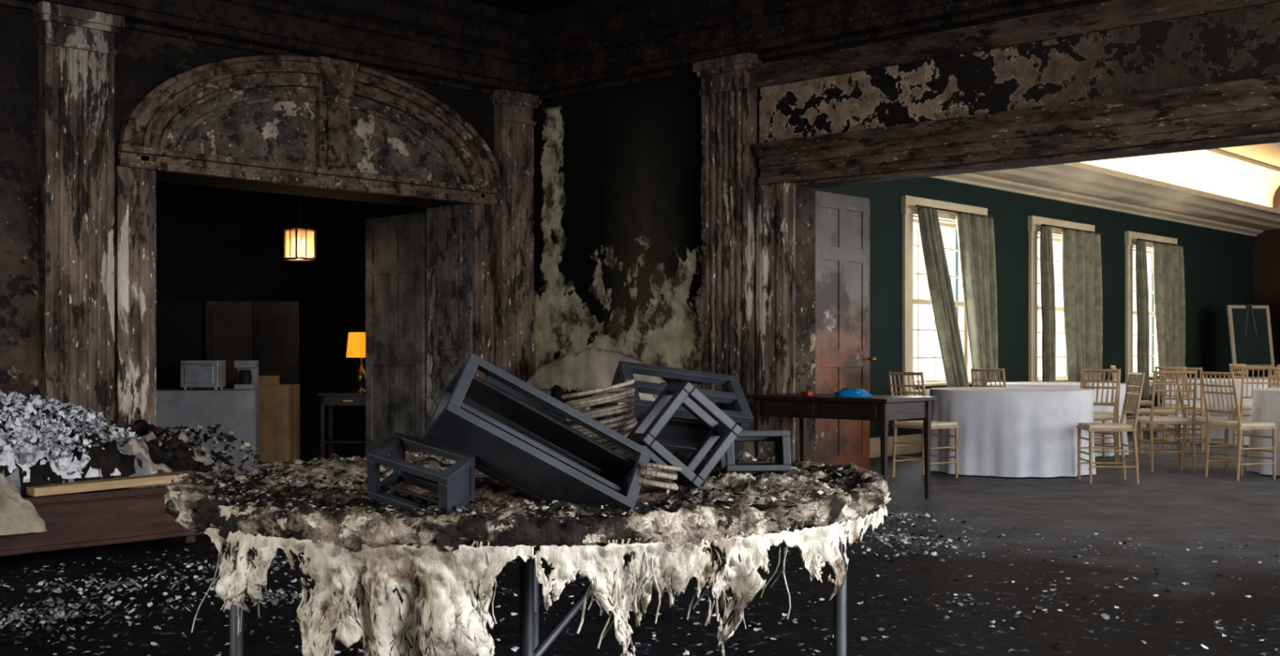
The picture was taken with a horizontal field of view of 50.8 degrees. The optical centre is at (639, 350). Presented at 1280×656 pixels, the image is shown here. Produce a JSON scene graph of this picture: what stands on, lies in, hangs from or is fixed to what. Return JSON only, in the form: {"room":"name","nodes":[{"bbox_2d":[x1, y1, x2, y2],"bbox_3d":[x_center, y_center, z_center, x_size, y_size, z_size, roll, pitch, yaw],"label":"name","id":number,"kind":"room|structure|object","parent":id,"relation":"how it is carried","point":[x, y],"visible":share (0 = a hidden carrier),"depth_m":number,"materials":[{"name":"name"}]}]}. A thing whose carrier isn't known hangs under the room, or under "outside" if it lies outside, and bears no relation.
{"room":"fire-damaged room","nodes":[
{"label":"fire-damaged room","id":0,"kind":"room"},
{"bbox_2d":[0,5,493,417],"bbox_3d":[-5.224,-1.000,8.982,0.650,4.200,12.150,0,0,43],"label":"wall","id":1,"kind":"structure","parent":0,"point":[143,60],"depth_m":9.49,"materials":[{"name":"paint"}]},
{"bbox_2d":[31,0,124,427],"bbox_3d":[-4.031,-0.670,9.670,0.175,3.540,0.600,0,0,43],"label":"pilaster","id":2,"kind":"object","parent":1,"relation":"attached to","point":[77,51],"depth_m":9.65,"materials":[{"name":"paint"}]},
{"bbox_2d":[114,153,154,427],"bbox_3d":[-3.758,-0.180,10.044,0.070,2.560,0.300,0,0,43],"label":"trim","id":3,"kind":"structure","parent":1,"relation":"attached to","point":[134,193],"depth_m":10.03,"materials":[{"name":"paint"}]},
{"bbox_2d":[0,0,529,95],"bbox_3d":[-4.925,-2.750,8.516,0.420,0.700,11.870,0,0,43],"label":"trim","id":4,"kind":"structure","parent":1,"relation":"attached to","point":[463,45],"depth_m":11.37,"materials":[{"name":"black wood"}]},
{"bbox_2d":[115,54,501,205],"bbox_3d":[-2.562,-1.895,11.278,0.160,1.070,3.735,0,0,43],"label":"trim","id":5,"kind":"structure","parent":1,"relation":"attached to","point":[144,130],"depth_m":11.16,"materials":[{"name":"brown wood"}]},
{"bbox_2d":[154,171,472,453],"bbox_3d":[-2.855,-0.150,11.558,0.650,2.500,3.150,0,0,43],"label":"door frame reveal","id":6,"kind":"structure","parent":1,"relation":"attached to","point":[449,225],"depth_m":12.59,"materials":[{"name":"paint"}]},
{"bbox_2d":[164,86,470,185],"bbox_3d":[-2.599,-1.855,11.322,0.024,0.710,3.100,0,0,43],"label":"tympanum","id":7,"kind":"object","parent":1,"relation":"attached to","point":[276,131],"visible":0.81,"depth_m":11.10,"materials":[{"name":"paint"}]},
{"bbox_2d":[365,212,426,456],"bbox_3d":[-2.367,-0.120,13.308,0.920,2.420,0.171,0,0,43],"label":"door","id":8,"kind":"structure","parent":1,"relation":"in","point":[396,245],"depth_m":13.22,"materials":[{"name":"paint"}]},
{"bbox_2d":[472,193,494,379],"bbox_3d":[-1.450,-0.180,12.555,0.070,2.560,0.220,0,0,43],"label":"trim","id":9,"kind":"structure","parent":1,"relation":"attached to","point":[483,215],"depth_m":12.55,"materials":[{"name":"paint"}]},
{"bbox_2d":[489,88,542,382],"bbox_3d":[-1.174,-0.670,12.777,0.175,3.540,0.500,0,0,43],"label":"trim","id":10,"kind":"structure","parent":1,"relation":"attached to","point":[513,121],"depth_m":12.73,"materials":[{"name":"paint"}]},
{"bbox_2d":[155,181,426,436],"bbox_3d":[-4.217,-0.450,14.066,4.750,3.100,11.000,0,0,43],"label":"wall","id":11,"kind":"structure","parent":0,"point":[213,243],"depth_m":17.17,"materials":[{"name":"black paint"}]},
{"bbox_2d":[467,0,586,15],"bbox_3d":[-0.587,-3.175,4.717,13.250,0.150,12.150,0,0,43],"label":"ceiling","id":12,"kind":"structure","parent":0,"point":[527,7],"depth_m":12.05,"materials":[{"name":"black paint"}]},
{"bbox_2d":[0,427,1279,655],"bbox_3d":[2.696,1.150,11.649,18.200,0.100,27.200,0,0,43],"label":"floor","id":13,"kind":"structure","parent":0,"point":[1169,504],"depth_m":6.25,"materials":[{"name":"carpet"}]},
{"bbox_2d":[0,391,261,556],"bbox_3d":[-3.409,0.659,7.404,1.323,0.882,2.541,0,0,43],"label":"platform","id":14,"kind":"object","parent":13,"relation":"on","point":[69,479],"visible":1,"depth_m":7.27,"materials":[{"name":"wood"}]},
{"bbox_2d":[155,388,260,469],"bbox_3d":[-4.083,0.724,12.476,1.071,0.728,0.618,0,0,-12],"label":"counter","id":15,"kind":"object","parent":13,"relation":"on","point":[237,411],"visible":0.48,"depth_m":12.23,"materials":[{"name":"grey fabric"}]},
{"bbox_2d":[180,360,226,390],"bbox_3d":[-4.063,0.224,12.515,0.340,0.270,0.330,0,0,-2],"label":"toaster oven","id":16,"kind":"object","parent":15,"relation":"on","point":[193,374],"visible":1,"depth_m":12.39,"materials":[{"name":"metal"}]},
{"bbox_2d":[234,360,258,390],"bbox_3d":[-3.669,0.224,12.557,0.180,0.270,0.200,0,0,-2],"label":"coffee maker","id":17,"kind":"object","parent":15,"relation":"on","point":[247,371],"visible":1,"depth_m":12.47,"materials":[{"name":"grey plastic"}]},
{"bbox_2d":[155,301,298,389],"bbox_3d":[-4.323,0.280,14.116,1.458,1.600,0.171,0,0,-11],"label":"cabinet","id":18,"kind":"object","parent":13,"relation":"on","point":[228,325],"visible":0.48,"depth_m":14.10,"materials":[{"name":"black wood"}]},
{"bbox_2d":[232,384,299,462],"bbox_3d":[-3.727,0.714,13.453,0.576,0.748,0.577,0,0,-2],"label":"cabinet","id":19,"kind":"object","parent":13,"relation":"on","point":[278,405],"visible":0.51,"depth_m":13.18,"materials":[{"name":"wood"}]},
{"bbox_2d":[258,375,279,385],"bbox_3d":[-3.733,0.294,13.418,0.250,0.090,0.190,0,0,-2],"label":"storage box","id":20,"kind":"object","parent":19,"relation":"on","point":[263,380],"visible":0.64,"depth_m":13.33,"materials":[{"name":"brown cardboard"}]},
{"bbox_2d":[317,391,365,458],"bbox_3d":[-2.975,0.765,13.902,0.600,0.670,0.440,0,0,0],"label":"side table","id":21,"kind":"object","parent":13,"relation":"on","point":[330,399],"visible":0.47,"depth_m":13.70,"materials":[{"name":"brown wood"}]},
{"bbox_2d":[346,332,365,392],"bbox_3d":[-2.884,0.119,13.942,0.310,0.620,0.310,0,0,43],"label":"table lamp","id":22,"kind":"object","parent":21,"relation":"on","point":[356,345],"visible":0.84,"depth_m":13.82,"materials":[{"name":"fabric"}]},
{"bbox_2d":[163,451,891,655],"bbox_3d":[-0.272,0.681,3.501,1.822,0.839,1.811,0,0,-18],"label":"round table","id":23,"kind":"object","parent":13,"relation":"on","point":[443,569],"visible":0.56,"depth_m":2.74,"materials":[{"name":"grey metal"}]},
{"bbox_2d":[366,432,475,516],"bbox_3d":[-0.464,0.268,2.859,0.227,0.184,0.142,0,0,22],"label":"wooden lantern","id":24,"kind":"object","parent":23,"relation":"on","point":[455,486],"visible":0.88,"depth_m":2.84,"materials":[{"name":"grey paint"}]},
{"bbox_2d":[484,376,577,426],"bbox_3d":[-0.314,0.200,3.399,0.310,0.273,0.177,0,0,8],"label":"wooden lantern","id":25,"kind":"object","parent":23,"relation":"on","point":[497,384],"visible":0.09,"depth_m":3.40,"materials":[{"name":"grey paint"}]},
{"bbox_2d":[421,353,652,511],"bbox_3d":[-0.219,0.205,2.899,0.496,0.401,0.213,0,0,-14],"label":"wooden lantern","id":26,"kind":"object","parent":23,"relation":"on","point":[512,442],"visible":0.92,"depth_m":2.87,"materials":[{"name":"grey paint"}]},
{"bbox_2d":[561,378,637,458],"bbox_3d":[-0.087,0.184,3.275,0.209,0.232,0.191,0,0,-19],"label":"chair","id":27,"kind":"object","parent":23,"relation":"on","point":[611,423],"visible":0.49,"depth_m":3.21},
{"bbox_2d":[628,462,682,493],"bbox_3d":[0.032,0.276,2.921,0.109,0.074,0.108,0,0,28],"label":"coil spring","id":28,"kind":"object","parent":23,"relation":"on","point":[653,480],"visible":0.91,"depth_m":2.88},
{"bbox_2d":[601,360,753,461],"bbox_3d":[0.096,0.175,3.599,0.369,0.298,0.257,0,0,-18],"label":"wooden lantern","id":29,"kind":"object","parent":23,"relation":"on","point":[678,434],"visible":0.51,"depth_m":3.60,"materials":[{"name":"grey paint"}]},
{"bbox_2d":[626,381,742,488],"bbox_3d":[0.101,0.195,3.139,0.244,0.250,0.152,0,0,-18],"label":"wooden lantern","id":30,"kind":"object","parent":23,"relation":"on","point":[685,394],"visible":0.94,"depth_m":3.10,"materials":[{"name":"grey paint"}]},
{"bbox_2d":[719,430,791,475],"bbox_3d":[0.286,0.255,3.359,0.160,0.117,0.117,0,0,-6],"label":"wooden lantern","id":31,"kind":"object","parent":23,"relation":"on","point":[781,438],"visible":0.72,"depth_m":3.32,"materials":[{"name":"grey paint"}]},
{"bbox_2d":[525,347,669,439],"bbox_3d":[-0.560,0.536,11.431,1.689,1.128,0.720,0,0,43],"label":"settee","id":32,"kind":"object","parent":13,"relation":"on","point":[591,368],"visible":0.17,"depth_m":11.53,"materials":[{"name":"beige fabric"}]},
{"bbox_2d":[0,511,1279,655],"bbox_3d":[0.307,1.073,5.797,6.425,0.062,6.968,0,0,43],"label":"debris","id":33,"kind":"object","parent":13,"relation":"on","point":[18,614],"visible":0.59,"depth_m":5.84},
{"bbox_2d":[747,393,937,505],"bbox_3d":[1.520,0.720,10.177,1.240,0.760,0.700,0,0,43],"label":"writing desk","id":34,"kind":"object","parent":13,"relation":"on","point":[883,409],"visible":0.87,"depth_m":9.93,"materials":[{"name":"brown wood"}]},
{"bbox_2d":[800,391,812,395],"bbox_3d":[1.263,0.324,10.269,0.040,0.030,0.190,0,0,-15],"label":"screwdriver","id":35,"kind":"object","parent":34,"relation":"on","point":[802,393],"visible":1,"depth_m":10.21,"materials":[{"name":"plastic"}]},
{"bbox_2d":[834,387,874,397],"bbox_3d":[1.585,0.306,10.023,0.321,0.066,0.232,0,0,43],"label":"cleaning cloth","id":36,"kind":"object","parent":34,"relation":"on","point":[845,392],"visible":1,"depth_m":9.95,"materials":[{"name":"fabric"}]},
{"bbox_2d":[888,371,959,478],"bbox_3d":[2.452,0.639,11.662,0.462,0.923,0.418,0,0,-35],"label":"banquet chair","id":37,"kind":"object","parent":13,"relation":"on","point":[916,424],"visible":0.67,"depth_m":11.62,"materials":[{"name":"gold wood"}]},
{"bbox_2d":[970,368,1006,386],"bbox_3d":[3.687,0.639,13.826,0.462,0.923,0.418,0,0,-42],"label":"banquet chair","id":38,"kind":"object","parent":13,"relation":"on","point":[972,370],"visible":0.33,"depth_m":13.68,"materials":[{"name":"beige wood"}]},
{"bbox_2d":[929,386,1096,477],"bbox_3d":[3.402,0.719,12.327,1.537,0.738,1.542,0,0,43],"label":"banquet table","id":39,"kind":"object","parent":13,"relation":"on","point":[1005,432],"visible":0.88,"depth_m":11.68,"materials":[{"name":"white fabric"}]},
{"bbox_2d":[986,382,1128,457],"bbox_3d":[4.498,0.719,14.553,1.537,0.738,1.542,0,0,43],"label":"banquet table","id":40,"kind":"object","parent":13,"relation":"on","point":[1026,384],"visible":0.2,"depth_m":13.95,"materials":[{"name":"white fabric"}]},
{"bbox_2d":[1080,368,1120,462],"bbox_3d":[4.531,0.639,13.475,0.418,0.923,0.462,0,0,-2],"label":"banquet chair","id":41,"kind":"object","parent":13,"relation":"on","point":[1083,371],"visible":0.32,"depth_m":13.31,"materials":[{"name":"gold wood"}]},
{"bbox_2d":[1083,368,1119,465],"bbox_3d":[4.328,0.639,12.996,0.462,0.923,0.418,0,0,-35],"label":"banquet chair","id":42,"kind":"object","parent":13,"relation":"on","point":[1096,417],"visible":0.39,"depth_m":12.99,"materials":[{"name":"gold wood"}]},
{"bbox_2d":[1076,372,1145,484],"bbox_3d":[3.958,0.639,11.330,0.462,0.923,0.418,0,0,4],"label":"banquet chair","id":43,"kind":"object","parent":13,"relation":"on","point":[1120,427],"visible":1,"depth_m":11.23,"materials":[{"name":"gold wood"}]},
{"bbox_2d":[1110,365,1153,439],"bbox_3d":[6.054,0.639,16.590,0.462,0.923,0.418,0,0,13],"label":"banquet chair","id":44,"kind":"object","parent":13,"relation":"on","point":[1147,403],"visible":0.22,"depth_m":16.50,"materials":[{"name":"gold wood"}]},
{"bbox_2d":[1138,368,1186,456],"bbox_3d":[5.484,0.639,14.139,0.462,0.923,0.418,0,0,23],"label":"banquet chair","id":45,"kind":"object","parent":13,"relation":"on","point":[1175,412],"visible":0.52,"depth_m":14.00,"materials":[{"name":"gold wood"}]},
{"bbox_2d":[1136,370,1197,471],"bbox_3d":[4.856,0.639,12.416,0.418,0.923,0.462,0,0,2],"label":"banquet chair","id":46,"kind":"object","parent":13,"relation":"on","point":[1151,420],"visible":0.95,"depth_m":12.25,"materials":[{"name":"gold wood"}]},
{"bbox_2d":[1154,366,1206,447],"bbox_3d":[6.269,0.639,15.615,0.462,0.923,0.418,0,0,-37],"label":"banquet chair","id":47,"kind":"object","parent":13,"relation":"on","point":[1188,414],"visible":0.42,"depth_m":15.58,"materials":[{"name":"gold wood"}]},
{"bbox_2d":[1162,367,1205,452],"bbox_3d":[5.950,0.639,14.730,0.418,0.923,0.462,0,0,26],"label":"banquet chair","id":48,"kind":"object","parent":13,"relation":"on","point":[1201,409],"visible":0.56,"depth_m":14.57,"materials":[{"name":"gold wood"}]},
{"bbox_2d":[1174,369,1228,472],"bbox_3d":[5.191,0.639,12.451,0.462,0.923,0.418,0,0,23],"label":"banquet chair","id":49,"kind":"object","parent":13,"relation":"on","point":[1199,420],"visible":0.64,"depth_m":12.32,"materials":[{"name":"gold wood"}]},
{"bbox_2d":[1159,378,1277,445],"bbox_3d":[7.220,0.719,16.330,1.708,0.738,1.713,0,0,43],"label":"banquet table","id":50,"kind":"object","parent":13,"relation":"on","point":[1215,433],"visible":0.17,"depth_m":15.67,"materials":[{"name":"white fabric"}]},
{"bbox_2d":[1229,364,1247,378],"bbox_3d":[8.447,0.639,18.581,0.462,0.923,0.418,0,0,-7],"label":"banquet chair","id":51,"kind":"object","parent":13,"relation":"on","point":[1230,365],"visible":0.16,"depth_m":18.55,"materials":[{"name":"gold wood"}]},
{"bbox_2d":[1200,371,1277,481],"bbox_3d":[5.153,0.639,11.610,0.462,0.923,0.418,0,0,-17],"label":"banquet chair","id":52,"kind":"object","parent":13,"relation":"on","point":[1241,425],"visible":1,"depth_m":11.52,"materials":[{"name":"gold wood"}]},
{"bbox_2d":[1226,303,1275,377],"bbox_3d":[9.114,0.200,20.226,0.700,1.807,0.440,0,0,-12],"label":"easel","id":53,"kind":"object","parent":13,"relation":"on","point":[1250,331],"visible":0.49,"depth_m":20.12,"materials":[{"name":"brown wood"}]},
{"bbox_2d":[1232,367,1279,447],"bbox_3d":[6.949,0.639,15.180,0.418,0.923,0.462,0,0,13],"label":"banquet chair","id":54,"kind":"object","parent":13,"relation":"on","point":[1242,407],"visible":0.4,"depth_m":15.02,"materials":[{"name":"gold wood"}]},
{"bbox_2d":[1246,387,1279,475],"bbox_3d":[6.341,0.719,11.976,1.708,0.738,1.713,0,0,43],"label":"banquet table","id":55,"kind":"object","parent":13,"relation":"on","point":[1265,407],"visible":0.85,"depth_m":11.88,"materials":[{"name":"white fabric"}]},
{"bbox_2d":[1268,368,1279,388],"bbox_3d":[6.889,0.639,14.274,0.418,0.923,0.462,0,0,26],"label":"banquet chair","id":56,"kind":"object","parent":13,"relation":"on","point":[1270,384],"visible":0.2,"depth_m":14.16,"materials":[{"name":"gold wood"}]},
{"bbox_2d":[756,0,1111,462],"bbox_3d":[3.670,-1.000,8.866,12.600,4.200,0.280,0,0,43],"label":"wall","id":57,"kind":"structure","parent":0,"point":[805,197],"depth_m":10.97,"materials":[{"name":"paint"}]},
{"bbox_2d":[533,72,702,419],"bbox_3d":[-0.239,-0.750,12.261,2.150,3.300,0.011,0,0,43],"label":"wallpaper","id":58,"kind":"structure","parent":57,"relation":"attached to","point":[617,228],"depth_m":12.17,"materials":[{"name":"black paper"}]},
{"bbox_2d":[660,377,701,383],"bbox_3d":[-0.215,0.650,12.213,2.050,0.900,0.050,0,0,43],"label":"baseboard","id":59,"kind":"structure","parent":57,"relation":"attached to","point":[666,380],"depth_m":11.72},
{"bbox_2d":[692,52,761,458],"bbox_3d":[0.726,-0.670,11.264,0.600,3.540,0.175,0,0,43],"label":"trim","id":60,"kind":"structure","parent":57,"relation":"attached to","point":[728,95],"depth_m":11.23,"materials":[{"name":"paint"}]},
{"bbox_2d":[755,182,795,462],"bbox_3d":[1.100,-0.130,10.991,0.360,2.460,0.070,0,0,43],"label":"trim","id":61,"kind":"structure","parent":57,"relation":"attached to","point":[775,203],"depth_m":10.98,"materials":[{"name":"paint"}]},
{"bbox_2d":[527,0,1089,100],"bbox_3d":[3.433,-2.750,8.608,12.600,0.700,0.420,0,0,43],"label":"trim","id":62,"kind":"structure","parent":57,"relation":"attached to","point":[587,46],"depth_m":11.32,"materials":[{"name":"black wood"}]},
{"bbox_2d":[815,190,875,471],"bbox_3d":[1.731,-0.120,11.436,0.171,2.420,0.840,0,0,43],"label":"door","id":63,"kind":"structure","parent":57,"relation":"in","point":[842,222],"depth_m":11.44,"materials":[{"name":"paint"}]},
{"bbox_2d":[747,0,1279,188],"bbox_3d":[3.343,-1.850,9.065,6.350,1.020,0.430,0,0,43],"label":"ceiling beam","id":64,"kind":"structure","parent":57,"relation":"attached to","point":[1113,79],"depth_m":9.46,"materials":[{"name":"brown wood"}]},
{"bbox_2d":[870,414,1160,457],"bbox_3d":[5.396,1.000,17.148,0.030,0.200,14.250,0,0,43],"label":"baseboard","id":65,"kind":"structure","parent":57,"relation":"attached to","point":[875,447],"depth_m":14.30,"materials":[{"name":"beige paint"}]},
{"bbox_2d":[1195,142,1279,176],"bbox_3d":[6.268,-2.790,16.346,1.000,0.060,14.250,0,0,43],"label":"trim","id":66,"kind":"structure","parent":57,"relation":"attached to","point":[1215,153],"depth_m":19.57,"materials":[{"name":"beige paint"}]},
{"bbox_2d":[917,208,968,387],"bbox_3d":[3.348,-0.435,14.650,0.154,2.173,1.040,0,0,43],"label":"curtain","id":67,"kind":"object","parent":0,"point":[939,281],"visible":0.89,"depth_m":14.54,"materials":[{"name":"green fabric"}]},
{"bbox_2d":[815,162,1279,438],"bbox_3d":[5.576,-0.555,16.982,1.020,3.310,14.250,0,0,43],"label":"wall","id":68,"kind":"structure","parent":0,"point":[1219,265],"depth_m":16.54,"materials":[{"name":"green paint"}]},
{"bbox_2d":[915,204,995,218],"bbox_3d":[3.496,-1.530,14.853,0.028,0.028,1.700,0,0,43],"label":"curtain rod","id":69,"kind":"object","parent":68,"relation":"attached to","point":[916,206],"visible":1,"depth_m":14.78,"materials":[{"name":"brown metal"}]},
{"bbox_2d":[955,213,998,385],"bbox_3d":[3.810,-0.410,15.152,0.154,2.222,0.844,0,0,43],"label":"curtain","id":70,"kind":"object","parent":69,"relation":"hanging from","point":[975,233],"visible":0.8,"depth_m":15.13,"materials":[{"name":"green fabric"}]},
{"bbox_2d":[1040,223,1102,235],"bbox_3d":[5.459,-1.530,16.988,0.028,0.028,1.700,0,0,43],"label":"curtain rod","id":71,"kind":"object","parent":68,"relation":"attached to","point":[1042,224],"visible":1,"depth_m":16.87,"materials":[{"name":"brown metal"}]},
{"bbox_2d":[1040,226,1055,382],"bbox_3d":[5.002,-0.410,16.448,0.154,2.220,0.206,0,0,43],"label":"curtain","id":72,"kind":"object","parent":71,"relation":"hanging from","point":[1046,263],"visible":0.86,"depth_m":16.40,"materials":[{"name":"green fabric"}]},
{"bbox_2d":[1136,238,1184,247],"bbox_3d":[7.388,-1.530,19.086,0.028,0.028,1.660,0,0,43],"label":"curtain rod","id":73,"kind":"object","parent":68,"relation":"attached to","point":[1137,239],"visible":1,"depth_m":18.96,"materials":[{"name":"brown metal"}]},
{"bbox_2d":[1135,240,1150,400],"bbox_3d":[6.944,-0.410,18.561,0.154,2.220,0.206,0,0,43],"label":"curtain","id":74,"kind":"object","parent":73,"relation":"hanging from","point":[1141,273],"visible":0.91,"depth_m":18.51,"materials":[{"name":"green fabric"}]},
{"bbox_2d":[1061,229,1102,382],"bbox_3d":[5.657,-0.410,17.161,0.154,2.221,1.062,0,0,43],"label":"curtain","id":75,"kind":"object","parent":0,"point":[1081,251],"visible":0.83,"depth_m":17.10,"materials":[{"name":"green fabric"}]},
{"bbox_2d":[1152,243,1185,400],"bbox_3d":[7.586,-0.410,19.259,0.154,2.221,1.022,0,0,43],"label":"curtain","id":76,"kind":"object","parent":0,"point":[1168,267],"visible":0.81,"depth_m":19.20,"materials":[{"name":"green fabric"}]},
{"bbox_2d":[1216,143,1279,168],"bbox_3d":[9.213,-2.885,13.638,10.900,0.130,14.250,0,0,43],"label":"ceiling","id":77,"kind":"structure","parent":0,"point":[1265,153],"depth_m":19.19,"materials":[{"name":"beige paint"}]},
{"bbox_2d":[1081,151,1279,207],"bbox_3d":[5.624,-2.495,16.938,0.650,0.650,14.250,0,0,43],"label":"skylight","id":78,"kind":"object","parent":77,"relation":"attached to","point":[1194,170],"visible":0.21,"depth_m":19.75,"materials":[{"name":"white glass"}]},
{"bbox_2d":[1253,186,1279,377],"bbox_3d":[14.069,-0.875,18.920,10.900,3.950,0.100,0,0,43],"label":"wall","id":79,"kind":"structure","parent":0,"point":[1267,243],"depth_m":22.22,"materials":[{"name":"brown paint"}]},
{"bbox_3d":[-4.217,-2.050,14.066,4.750,0.100,11.000,0,0,43],"label":"ceiling","id":80,"kind":"structure","parent":0,"visible":0},
{"bbox_2d":[281,195,317,261],"bbox_3d":[-3.411,-1.454,13.502,0.260,1.091,0.260,0,0,43],"label":"pendant lantern","id":81,"kind":"object","parent":80,"relation":"hanging from","point":[299,225],"visible":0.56,"depth_m":13.48,"materials":[{"name":"brown metal"}]}
]}

